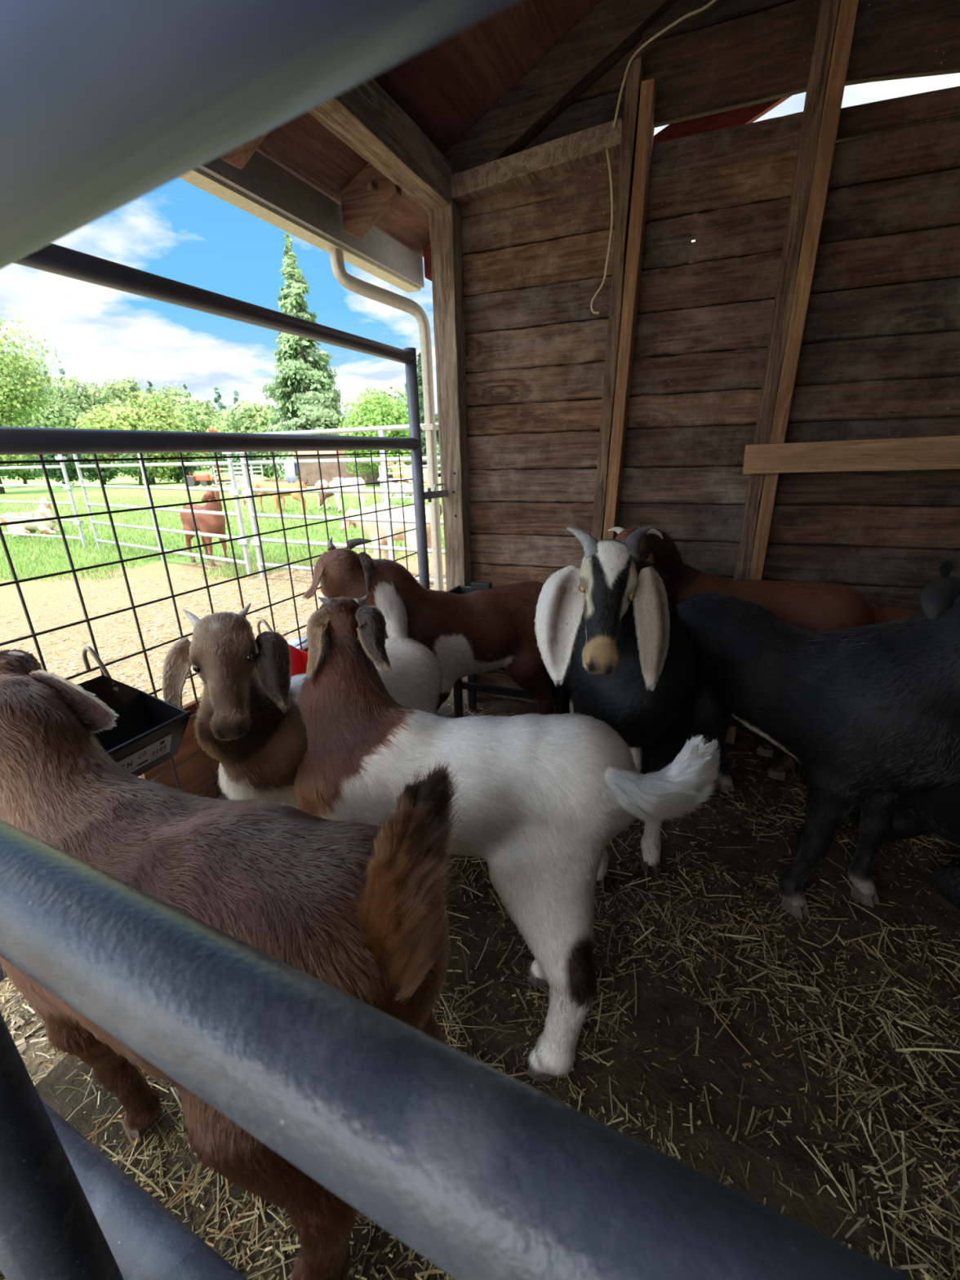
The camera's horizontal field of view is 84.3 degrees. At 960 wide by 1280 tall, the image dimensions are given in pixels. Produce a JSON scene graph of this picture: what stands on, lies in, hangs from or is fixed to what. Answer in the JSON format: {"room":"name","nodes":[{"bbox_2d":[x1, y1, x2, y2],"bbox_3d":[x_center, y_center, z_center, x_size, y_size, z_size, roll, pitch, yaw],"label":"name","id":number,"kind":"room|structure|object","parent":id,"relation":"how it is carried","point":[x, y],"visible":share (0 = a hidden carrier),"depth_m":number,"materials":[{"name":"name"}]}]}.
{"room":"farm building","nodes":[
{"label":"farm building","id":0,"kind":"room"},
{"bbox_2d":[256,0,601,257],"bbox_3d":[0.519,-1.762,-0.590,3.800,1.918,4.875,6,21,22],"label":"ceiling","id":1,"kind":"structure","parent":0,"point":[446,88],"depth_m":1.71,"materials":[{"name":"brown wood"}]},
{"bbox_2d":[197,150,424,288],"bbox_3d":[-1.164,-1.021,0.530,0.024,0.120,4.630,6,21,22],"label":"fascia","id":2,"kind":"object","parent":1,"relation":"attached to","point":[261,179],"visible":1,"depth_m":1.82,"materials":[{"name":"grey metal"}]},
{"bbox_2d":[177,168,420,293],"bbox_3d":[-1.220,-1.009,0.561,0.103,0.100,4.634,6,21,22],"label":"gutter","id":3,"kind":"object","parent":2,"relation":"attached to","point":[197,177],"visible":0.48,"depth_m":1.78,"materials":[{"name":"beige paint"}]},
{"bbox_2d":[328,248,444,591],"bbox_3d":[-0.364,-0.629,2.434,0.424,1.940,0.080,-13,22,-28],"label":"downspout","id":4,"kind":"object","parent":3,"relation":"attached to","point":[363,288],"visible":0.91,"depth_m":2.31,"materials":[{"name":"beige paint"}]},
{"bbox_2d":[423,243,431,281],"bbox_3d":[0.044,-1.888,2.337,0.660,0.467,0.040,6,21,22],"label":"rafter","id":5,"kind":"object","parent":1,"relation":"attached to","point":[427,250],"visible":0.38,"depth_m":2.48,"materials":[{"name":"red wood"}]},
{"bbox_2d":[653,95,791,143],"bbox_3d":[1.713,-2.188,1.469,2.859,1.342,0.031,6,21,22],"label":"board","id":6,"kind":"object","parent":1,"relation":"attached to","point":[748,114],"visible":0.08,"depth_m":1.93,"materials":[{"name":"red wood"}]},
{"bbox_2d":[0,693,959,1279],"bbox_3d":[0.639,1.139,0.348,3.460,0.028,4.320,6,21,22],"label":"floor","id":7,"kind":"structure","parent":0,"point":[673,1004],"depth_m":1.16,"materials":[{"name":"soil"}]},
{"bbox_2d":[0,648,468,1279],"bbox_3d":[-0.536,0.506,0.868,1.004,0.891,0.391,4,20,15],"label":"goat","id":8,"kind":"object","parent":7,"relation":"on","point":[357,908],"visible":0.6,"depth_m":0.69},
{"bbox_2d":[160,579,443,808],"bbox_3d":[-0.393,0.279,1.500,0.325,0.890,0.798,11,23,32],"label":"goat","id":9,"kind":"object","parent":7,"relation":"on","point":[256,731],"visible":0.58,"depth_m":1.19},
{"bbox_2d":[302,537,555,715],"bbox_3d":[-0.115,0.051,2.027,1.008,0.952,0.350,-9,21,-20],"label":"goat","id":10,"kind":"object","parent":7,"relation":"on","point":[483,630],"visible":0.69,"depth_m":1.90},
{"bbox_2d":[428,200,471,704],"bbox_3d":[-0.111,-0.669,2.420,0.108,2.152,0.094,6,21,22],"label":"post","id":11,"kind":"object","parent":7,"relation":"on","point":[445,222],"visible":0.67,"depth_m":2.24,"materials":[{"name":"brown wood"}]},
{"bbox_2d":[0,243,447,982],"bbox_3d":[-0.709,-0.027,1.269,0.086,1.540,2.775,6,21,22],"label":"gate","id":12,"kind":"object","parent":11,"relation":"attached to","point":[52,258],"visible":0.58,"depth_m":1.26,"materials":[{"name":"grey metal"}]},
{"bbox_2d":[76,646,191,776],"bbox_3d":[-0.755,0.160,1.042,0.213,0.246,0.253,6,21,22],"label":"tub","id":13,"kind":"object","parent":12,"relation":"hanging from","point":[149,731],"visible":0.45,"depth_m":1.10,"materials":[{"name":"black plastic"}]},
{"bbox_2d":[122,739,167,771],"bbox_3d":[-0.672,0.235,1.054,0.015,0.035,0.116,6,21,22],"label":"print","id":14,"kind":"object","parent":13,"relation":"attached to","point":[138,759],"depth_m":1.06,"materials":[{"name":"grey paper"}]},
{"bbox_2d":[139,644,308,799],"bbox_3d":[-0.558,0.275,1.917,0.020,0.570,1.336,6,21,22],"label":"board","id":15,"kind":"object","parent":12,"relation":"attached to","point":[195,774],"visible":0.02,"depth_m":1.39,"materials":[{"name":"brown wood"}]},
{"bbox_2d":[257,618,272,634],"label":"hook","id":16,"kind":"object","parent":12,"relation":"hanging from","point":[260,620],"depth_m":1.52,"materials":[{"name":"white metal"}]},
{"bbox_2d":[288,644,308,676],"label":"tub","id":17,"kind":"object","parent":12,"relation":"hanging from","point":[299,660],"depth_m":1.60,"materials":[{"name":"red plastic"}]},
{"bbox_2d":[307,77,459,211],"bbox_3d":[-0.943,-1.067,0.226,0.104,0.144,4.303,6,21,22],"label":"header beam","id":18,"kind":"structure","parent":11,"relation":"on","point":[364,117],"depth_m":1.65,"materials":[{"name":"brown wood"}]},
{"bbox_2d":[217,130,269,168],"bbox_3d":[-0.613,-1.425,1.401,0.232,0.253,0.040,6,21,22],"label":"rafter","id":19,"kind":"object","parent":18,"relation":"attached to","point":[239,156],"visible":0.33,"depth_m":1.45,"materials":[{"name":"brown wood"}]},
{"bbox_2d":[340,162,401,239],"bbox_3d":[-0.394,-1.607,1.901,0.232,0.253,0.040,6,21,22],"label":"rafter","id":20,"kind":"object","parent":18,"relation":"attached to","point":[362,208],"visible":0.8,"depth_m":1.90,"materials":[{"name":"brown wood"}]},
{"bbox_2d":[367,182,377,192],"bbox_3d":[-0.379,-1.595,1.866,0.028,0.027,0.029,10,23,29],"label":"knot","id":21,"kind":"object","parent":20,"relation":"attached to","point":[372,187],"depth_m":1.86,"materials":[{"name":"brown wood"}]},
{"bbox_2d":[449,117,622,206],"bbox_3d":[0.195,-1.708,1.910,0.636,0.118,0.088,6,21,22],"label":"board","id":22,"kind":"object","parent":11,"relation":"attached to","point":[578,150],"depth_m":1.88,"materials":[{"name":"brown wood"}]},
{"bbox_2d":[0,0,913,1279],"bbox_3d":[0.339,0.521,0.099,2.161,1.295,0.145,8,22,26],"label":"metal gate","id":23,"kind":"object","parent":7,"relation":"on","point":[484,1174],"visible":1,"depth_m":0.15,"materials":[{"name":"grey metal"}]},
{"bbox_2d":[0,703,959,1279],"bbox_3d":[0.879,0.889,0.983,3.511,0.059,2.755,6,21,21],"label":"straw","id":24,"kind":"object","parent":7,"relation":"on","point":[231,1224],"visible":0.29,"depth_m":1.13,"materials":[{"name":"beige plant"}]},
{"bbox_2d":[292,595,721,1081],"bbox_3d":[-0.018,0.371,1.190,0.931,0.903,0.431,7,21,23],"label":"goat","id":25,"kind":"object","parent":7,"relation":"on","point":[548,794],"visible":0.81,"depth_m":1.03},
{"bbox_2d":[447,581,569,718],"bbox_3d":[0.147,0.090,2.371,0.618,0.640,0.240,6,21,22],"label":"stand","id":26,"kind":"object","parent":7,"relation":"on","point":[562,695],"visible":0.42,"depth_m":2.40,"materials":[{"name":"black painted metal"}]},
{"bbox_2d":[533,525,698,889],"bbox_3d":[0.417,0.143,1.609,0.407,1.029,0.961,4,20,16],"label":"goat","id":27,"kind":"object","parent":7,"relation":"on","point":[608,628],"visible":0.89,"depth_m":1.22},
{"bbox_2d":[591,57,643,541],"bbox_3d":[0.503,-0.743,2.122,0.117,2.362,0.096,6,21,22],"label":"stud","id":28,"kind":"object","parent":7,"relation":"on","point":[634,75],"visible":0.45,"depth_m":1.88,"materials":[{"name":"brown wood"}]},
{"bbox_2d":[602,78,657,539],"bbox_3d":[0.544,-0.711,2.115,0.119,2.301,0.092,6,21,22],"label":"stud","id":29,"kind":"object","parent":7,"relation":"on","point":[645,134],"visible":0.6,"depth_m":1.89,"materials":[{"name":"brown wood"}]},
{"bbox_2d":[608,526,879,780],"bbox_3d":[0.905,0.061,1.919,0.900,0.952,0.484,6,21,22],"label":"goat","id":30,"kind":"object","parent":7,"relation":"on","point":[820,606],"visible":0.31,"depth_m":1.77},
{"bbox_2d":[733,0,839,581],"bbox_3d":[1.010,-0.894,1.843,0.084,2.803,0.095,6,21,22],"label":"stud","id":31,"kind":"object","parent":7,"relation":"on","point":[828,9],"visible":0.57,"depth_m":1.68,"materials":[{"name":"brown wood"}]},
{"bbox_2d":[724,0,858,744],"bbox_3d":[1.054,-0.888,1.826,0.080,2.800,0.092,6,21,22],"label":"stud","id":32,"kind":"object","parent":7,"relation":"on","point":[847,9],"visible":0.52,"depth_m":1.67,"materials":[{"name":"brown wood"}]},
{"bbox_2d":[675,577,959,919],"bbox_3d":[0.897,0.217,1.461,0.382,0.965,0.980,-11,22,-25],"label":"goat","id":33,"kind":"object","parent":7,"relation":"on","point":[869,715],"visible":0.9,"depth_m":1.28},
{"bbox_2d":[872,604,922,624],"bbox_3d":[1.680,0.193,1.816,1.002,0.732,0.315,4,20,16],"label":"goat","id":34,"kind":"object","parent":7,"relation":"on","point":[886,614],"visible":0.06,"depth_m":1.76},
{"bbox_2d":[848,779,959,908],"bbox_3d":[1.423,0.425,1.476,0.388,0.531,0.914,-5,20,-9],"label":"goat","id":35,"kind":"object","parent":7,"relation":"on","point":[937,813],"visible":0.25,"depth_m":1.50},
{"label":"stud","id":36,"kind":"object","parent":7,"relation":"on","visible":0},
{"bbox_2d":[742,435,959,474],"bbox_3d":[1.498,-0.590,1.665,1.207,0.120,0.039,6,21,22],"label":"board","id":37,"kind":"object","parent":36,"relation":"attached to","point":[938,452],"depth_m":1.75,"materials":[{"name":"brown wood"}]},
{"bbox_2d":[459,0,959,737],"bbox_3d":[1.439,-1.233,1.570,3.380,3.600,0.098,6,21,22],"label":"wall","id":38,"kind":"structure","parent":0,"point":[879,356],"depth_m":1.86,"materials":[{"name":"brown wood"}]},
{"bbox_2d":[444,0,678,174],"bbox_3d":[1.396,-2.373,1.137,3.380,1.821,0.061,6,21,22],"label":"rafter","id":39,"kind":"object","parent":38,"relation":"attached to","point":[611,28],"visible":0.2,"depth_m":1.78,"materials":[{"name":"brown wood"}]},
{"bbox_2d":[590,0,716,314],"bbox_3d":[0.678,-1.637,1.685,0.604,1.002,0.029,4,20,16],"label":"cable","id":40,"kind":"object","parent":38,"relation":"attached to","point":[696,11],"visible":1,"depth_m":1.72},
{"bbox_2d":[939,560,952,577],"bbox_3d":[1.628,-0.248,1.853,0.037,0.058,0.001,6,21,22],"label":"goat horn","id":41,"kind":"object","parent":38,"relation":"attached to","point":[946,567],"depth_m":1.85,"materials":[{"name":"black"}]},
{"label":"outside","id":42,"kind":"structure","parent":0,"visible":0},
{"bbox_2d":[0,480,449,1081],"bbox_3d":[-6.049,-1.679,8.894,40.000,0.027,34.000,-2,20,0],"label":"ground","id":43,"kind":"structure","parent":42,"point":[34,593],"depth_m":4.90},
{"bbox_2d":[0,979,56,1085],"bbox_3d":[-1.543,0.900,1.201,1.405,0.052,2.442,6,21,21],"label":"straw","id":44,"kind":"object","parent":43,"relation":"on","point":[12,1032],"visible":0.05,"depth_m":1.20,"materials":[{"name":"beige plant"}]},
{"bbox_2d":[0,310,60,493],"bbox_3d":[-22.404,-10.623,23.374,7.378,8.100,6.217,14,25,38],"label":"leafy tree","id":45,"kind":"object","parent":43,"relation":"on","point":[15,381],"visible":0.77,"depth_m":22.83,"materials":[{"name":"green plant"}]},
{"bbox_2d":[0,978,65,1082],"bbox_3d":[-1.345,0.928,1.135,0.905,0.029,2.354,6,21,22],"label":"straw","id":46,"kind":"object","parent":43,"relation":"on","point":[11,985],"visible":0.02,"depth_m":1.22,"materials":[{"name":"beige plant"}]},
{"bbox_2d":[0,453,86,547],"bbox_3d":[-10.347,-2.635,9.697,9.854,1.430,0.120,8,21,24],"label":"panel","id":47,"kind":"object","parent":43,"relation":"on","point":[67,486],"visible":0.8,"depth_m":7.93,"materials":[{"name":"metal"}]},
{"bbox_2d":[72,452,252,576],"bbox_3d":[-4.033,-1.668,6.476,3.777,1.430,0.125,11,23,32],"label":"gate","id":48,"kind":"object","parent":43,"relation":"on","point":[233,491],"visible":0.59,"depth_m":6.20,"materials":[{"name":"metal"}]},
{"bbox_2d":[0,495,444,582],"bbox_3d":[-8.471,-4.287,16.285,10.714,0.133,26.721,-18,25,-39],"label":"grass","id":49,"kind":"structure","parent":43,"relation":"on","point":[60,566],"depth_m":8.26,"materials":[{"name":"green plant"}]},
{"bbox_2d":[0,497,59,537],"bbox_3d":[-8.066,-2.192,9.420,0.852,0.643,0.399,-10,21,-23],"label":"goat","id":50,"kind":"object","parent":49,"relation":"on","point":[43,510],"visible":0.71,"depth_m":9.41},
{"bbox_2d":[179,485,230,566],"bbox_3d":[-3.284,-1.370,6.336,0.910,0.918,0.331,13,24,35],"label":"goat","id":51,"kind":"object","parent":49,"relation":"on","point":[206,523],"visible":0.71,"depth_m":6.16},
{"bbox_2d":[242,479,286,512],"bbox_3d":[-5.059,-3.395,12.488,1.063,0.719,0.331,-10,21,-21],"label":"goat","id":52,"kind":"object","parent":49,"relation":"on","point":[244,500],"visible":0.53,"depth_m":12.37},
{"bbox_2d":[377,475,411,496],"bbox_3d":[-2.562,-4.639,15.909,1.032,0.635,0.396,0,20,5],"label":"goat","id":53,"kind":"object","parent":49,"relation":"on","point":[378,479],"visible":0.21,"depth_m":15.81},
{"bbox_2d":[0,563,446,1084],"bbox_3d":[-2.351,0.142,3.421,4.603,0.051,6.085,7,21,22],"label":"straw","id":54,"kind":"object","parent":43,"relation":"on","point":[15,1018],"visible":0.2,"depth_m":4.08,"materials":[{"name":"plant"}]},
{"bbox_2d":[212,463,254,488],"bbox_3d":[-9.747,-6.456,21.006,1.552,1.050,0.060,-2,20,0],"label":"panel","id":55,"kind":"object","parent":43,"relation":"on","point":[251,468],"visible":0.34,"depth_m":20.98,"materials":[{"name":"metal"}]},
{"bbox_2d":[234,462,264,484],"bbox_3d":[-10.069,-7.146,22.979,1.352,1.050,0.060,-2,20,0],"label":"panel","id":56,"kind":"object","parent":43,"relation":"on","point":[261,471],"visible":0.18,"depth_m":22.95,"materials":[{"name":"metal"}]},
{"bbox_2d":[253,478,307,515],"bbox_3d":[-4.261,-3.064,11.406,1.173,0.777,0.358,-3,20,-4],"label":"goat","id":57,"kind":"object","parent":43,"relation":"on","point":[271,483],"visible":0.56,"depth_m":11.22},
{"bbox_2d":[287,635,307,648],"bbox_3d":[-0.624,0.226,2.228,0.330,0.560,0.704,8,22,26],"label":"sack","id":58,"kind":"object","parent":43,"relation":"on","point":[295,642],"visible":0.02,"depth_m":2.07,"materials":[{"name":"white plastic"}]},
{"bbox_2d":[315,479,330,510],"bbox_3d":[-3.750,-3.442,12.572,0.313,0.683,1.030,-4,20,-7],"label":"goat","id":59,"kind":"object","parent":43,"relation":"on","point":[325,483],"visible":0.42,"depth_m":12.45},
{"bbox_2d":[235,422,445,583],"bbox_3d":[-1.077,-1.171,4.842,2.931,1.430,0.120,8,22,25],"label":"panel","id":60,"kind":"object","parent":43,"relation":"on","point":[380,429],"visible":0.48,"depth_m":4.83,"materials":[{"name":"metal"}]},
{"bbox_2d":[284,458,300,483],"bbox_3d":[-1.783,-1.602,5.034,0.152,0.219,0.069,8,21,24],"label":"rag","id":61,"kind":"object","parent":60,"relation":"hanging from","point":[291,468],"visible":0.88,"depth_m":5.01,"materials":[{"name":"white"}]},
{"bbox_2d":[319,476,367,512],"bbox_3d":[-3.058,-3.260,11.898,1.116,0.756,0.347,-2,20,0],"label":"goat","id":62,"kind":"object","parent":43,"relation":"on","point":[335,482],"visible":0.64,"depth_m":11.74},
{"bbox_2d":[335,386,411,485],"bbox_3d":[-4.202,-8.222,21.647,3.450,3.784,3.261,-8,21,-18],"label":"leafy tree","id":63,"kind":"object","parent":43,"relation":"on","point":[375,412],"visible":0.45,"depth_m":20.71,"materials":[{"name":"green plant"}]},
{"bbox_2d":[340,503,442,577],"bbox_3d":[-0.872,-0.963,5.242,1.145,0.757,0.351,7,21,23],"label":"goat","id":64,"kind":"object","parent":43,"relation":"on","point":[370,529],"visible":0.56,"depth_m":5.06},
{"bbox_2d":[386,462,405,482],"bbox_3d":[-2.366,-5.058,16.505,1.130,1.032,0.365,-7,20,-16],"label":"goat","id":65,"kind":"object","parent":43,"relation":"on","point":[389,464],"visible":0.23,"depth_m":16.27},
{"bbox_2d":[378,464,441,503],"bbox_3d":[-1.727,-3.987,13.561,1.652,0.950,0.060,-2,20,0],"label":"panel","id":66,"kind":"object","parent":43,"relation":"on","point":[410,465],"visible":0.48,"depth_m":13.49,"materials":[{"name":"metal"}]},
{"bbox_2d":[395,462,428,495],"bbox_3d":[-1.986,-4.936,16.131,1.130,1.031,0.364,-4,20,-7],"label":"goat","id":67,"kind":"object","parent":43,"relation":"on","point":[403,469],"visible":0.31,"depth_m":15.95},
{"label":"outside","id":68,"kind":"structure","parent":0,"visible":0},
{"bbox_2d":[0,466,440,493],"bbox_3d":[-20.742,-26.633,80.542,280.000,0.001,230.000,-2,20,0],"label":"pasture","id":69,"kind":"structure","parent":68,"point":[126,480],"depth_m":33.25,"materials":[{"name":"green plant"}]},
{"bbox_2d":[0,457,10,478],"bbox_3d":[-27.644,-9.740,29.415,2.586,2.676,2.446,-7,20,-16],"label":"bush","id":70,"kind":"object","parent":69,"relation":"on","point":[2,473],"visible":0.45,"depth_m":29.79,"materials":[{"name":"green plant"}]},
{"bbox_2d":[0,456,44,484],"bbox_3d":[-27.523,-10.425,31.443,2.776,2.610,2.467,-11,22,-26],"label":"bush","id":71,"kind":"object","parent":69,"relation":"on","point":[25,476],"visible":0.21,"depth_m":31.31,"materials":[{"name":"green plant"}]},
{"bbox_2d":[11,395,91,477],"bbox_3d":[-34.323,-16.588,43.301,5.944,6.657,6.003,13,24,36],"label":"leafy tree","id":72,"kind":"object","parent":69,"relation":"on","point":[55,417],"visible":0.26,"depth_m":41.49,"materials":[{"name":"green plant"}]},
{"bbox_2d":[34,453,86,485],"bbox_3d":[-23.121,-9.685,29.198,2.308,2.483,2.562,-16,24,-35],"label":"bush","id":73,"kind":"object","parent":69,"relation":"on","point":[71,469],"visible":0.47,"depth_m":28.80,"materials":[{"name":"green plant"}]},
{"bbox_2d":[41,364,84,473],"bbox_3d":[-50.882,-26.349,64.253,3.423,12.925,3.053,-2,20,0],"label":"fir tree","id":74,"kind":"object","parent":69,"relation":"on","point":[44,365],"visible":0.02,"depth_m":62.47,"materials":[{"name":"green plant"}]},
{"bbox_2d":[57,368,87,470],"bbox_3d":[-55.034,-29.203,71.939,3.240,13.978,3.246,13,24,36],"label":"fir tree","id":75,"kind":"object","parent":69,"relation":"on","point":[61,371],"visible":0.04,"depth_m":69.95,"materials":[{"name":"green plant"}]},
{"bbox_2d":[49,375,128,423],"bbox_3d":[-39.478,-21.618,53.758,7.832,9.419,5.953,-12,22,-27],"label":"leafy tree","id":76,"kind":"object","parent":69,"relation":"on","point":[68,397],"visible":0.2,"depth_m":52.21,"materials":[{"name":"green plant"}]},
{"bbox_2d":[80,453,122,484],"bbox_3d":[-22.472,-10.415,31.356,2.913,2.389,2.423,-2,20,0],"label":"bush","id":77,"kind":"object","parent":69,"relation":"on","point":[92,473],"visible":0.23,"depth_m":31.10,"materials":[{"name":"green plant"}]},
{"bbox_2d":[99,376,142,410],"bbox_3d":[-48.423,-30.208,74.224,8.043,12.404,7.549,-2,20,0],"label":"leafy tree","id":78,"kind":"object","parent":69,"relation":"on","point":[119,391],"visible":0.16,"depth_m":71.22,"materials":[{"name":"green plant"}]},
{"bbox_2d":[106,453,161,485],"bbox_3d":[-18.927,-9.761,29.108,2.742,2.470,2.456,-2,20,0],"label":"bush","id":79,"kind":"object","parent":69,"relation":"on","point":[131,471],"visible":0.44,"depth_m":28.73,"materials":[{"name":"green plant"}]},
{"bbox_2d":[71,387,201,484],"bbox_3d":[-18.843,-11.366,29.791,5.864,5.087,5.347,-3,20,-3],"label":"leafy tree","id":80,"kind":"object","parent":69,"relation":"on","point":[156,416],"visible":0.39,"depth_m":28.35,"materials":[{"name":"green plant"}]},
{"bbox_2d":[146,380,153,396],"bbox_3d":[-47.010,-30.549,78.462,4.348,14.384,4.108,-2,20,0],"label":"fir tree","id":81,"kind":"object","parent":69,"relation":"on","point":[150,384],"visible":0.05,"depth_m":76.34,"materials":[{"name":"green plant"}]},
{"bbox_2d":[142,382,197,462],"bbox_3d":[-33.805,-23.346,58.466,6.780,9.237,6.920,-16,24,-35],"label":"leafy tree","id":82,"kind":"object","parent":69,"relation":"on","point":[173,393],"visible":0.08,"depth_m":56.78,"materials":[{"name":"green plant"}]},
{"bbox_2d":[156,452,195,482],"bbox_3d":[-18.204,-10.422,31.447,2.584,2.370,2.341,-10,21,-22],"label":"bush","id":83,"kind":"object","parent":69,"relation":"on","point":[180,475],"visible":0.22,"depth_m":31.42,"materials":[{"name":"green plant"}]},
{"bbox_2d":[182,383,209,471],"bbox_3d":[-35.197,-25.364,64.635,2.827,10.925,3.232,-2,20,0],"label":"fir tree","id":84,"kind":"object","parent":69,"relation":"on","point":[194,468],"visible":0.08,"depth_m":63.77,"materials":[{"name":"green plant"}]},
{"bbox_2d":[168,393,229,474],"bbox_3d":[-24.117,-18.120,46.766,5.603,6.698,4.589,-17,25,-37],"label":"leafy tree","id":85,"kind":"object","parent":69,"relation":"on","point":[202,415],"visible":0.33,"depth_m":45.45,"materials":[{"name":"green plant"}]},
{"bbox_2d":[183,471,218,486],"bbox_3d":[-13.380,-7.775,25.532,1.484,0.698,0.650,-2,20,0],"label":"tractor","id":86,"kind":"object","parent":69,"relation":"on","point":[205,480],"visible":0.92,"depth_m":25.36,"materials":[{"name":"orange metal"}]},
{"bbox_2d":[203,426,227,475],"bbox_3d":[-16.123,-11.479,32.707,1.799,3.142,1.751,-2,20,0],"label":"shrub","id":87,"kind":"object","parent":69,"relation":"on","point":[212,429],"visible":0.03,"depth_m":32.28,"materials":[{"name":"orange plant"}]},
{"bbox_2d":[213,385,226,411],"bbox_3d":[-35.229,-28.196,72.578,3.744,12.126,3.702,15,25,39],"label":"fir tree","id":88,"kind":"object","parent":69,"relation":"on","point":[220,405],"visible":0.09,"depth_m":71.03,"materials":[{"name":"green plant"}]},
{"bbox_2d":[211,472,239,484],"bbox_3d":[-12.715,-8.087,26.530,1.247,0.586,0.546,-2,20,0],"label":"loader","id":89,"kind":"object","parent":69,"relation":"on","point":[216,476],"visible":0.57,"depth_m":26.38,"materials":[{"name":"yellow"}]},
{"bbox_2d":[205,451,256,481],"bbox_3d":[-13.658,-9.854,29.181,2.584,2.323,2.420,-2,20,0],"label":"bush","id":90,"kind":"object","parent":69,"relation":"on","point":[235,460],"visible":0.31,"depth_m":28.67,"materials":[{"name":"green plant"}]},
{"bbox_2d":[232,390,240,411],"bbox_3d":[-36.102,-31.153,80.212,4.120,12.320,3.767,-2,20,0],"label":"fir tree","id":91,"kind":"object","parent":69,"relation":"on","point":[236,393],"visible":0.06,"depth_m":78.64,"materials":[{"name":"green plant"}]},
{"bbox_2d":[209,399,279,433],"bbox_3d":[-17.118,-14.939,39.313,5.168,5.318,4.469,-4,20,-6],"label":"leafy tree","id":92,"kind":"object","parent":69,"relation":"on","point":[254,420],"visible":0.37,"depth_m":38.07,"materials":[{"name":"green plant"}]},
{"bbox_2d":[251,451,282,479],"bbox_3d":[-12.560,-10.617,31.318,2.402,2.282,2.880,16,26,40],"label":"bush","id":93,"kind":"object","parent":69,"relation":"on","point":[265,472],"visible":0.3,"depth_m":30.81,"materials":[{"name":"green plant"}]},
{"bbox_2d":[258,232,354,479],"bbox_3d":[-8.610,-11.962,26.017,5.113,13.339,5.079,9,22,28],"label":"cedar tree","id":94,"kind":"object","parent":69,"relation":"on","point":[293,395],"visible":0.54,"depth_m":24.97,"materials":[{"name":"green plant"}]},
{"bbox_2d":[293,450,408,485],"bbox_3d":[-5.747,-8.298,24.846,5.100,1.750,3.200,-2,20,0],"label":"shed","id":95,"kind":"object","parent":69,"relation":"on","point":[309,471],"visible":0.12,"depth_m":23.55,"materials":[{"name":"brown wood"}]},
{"bbox_2d":[403,382,408,430],"bbox_3d":[-7.893,-23.427,58.704,3.224,9.392,2.816,-2,20,0],"label":"fir tree","id":96,"kind":"object","parent":69,"relation":"on","point":[405,384],"visible":0.02,"depth_m":57.41,"materials":[{"name":"green plant"}]},
{"bbox_2d":[405,351,440,476],"bbox_3d":[-3.000,-11.511,29.320,2.644,7.932,3.345,6,21,21],"label":"spruce tree","id":97,"kind":"object","parent":69,"relation":"on","point":[419,362],"visible":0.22,"depth_m":28.41,"materials":[{"name":"green plant"}]},
{"bbox_2d":[422,440,440,475],"bbox_3d":[-2.059,-10.135,28.994,2.520,2.378,2.040,10,23,30],"label":"bush","id":98,"kind":"object","parent":69,"relation":"on","point":[437,444],"visible":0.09,"depth_m":28.61,"materials":[{"name":"green plant"}]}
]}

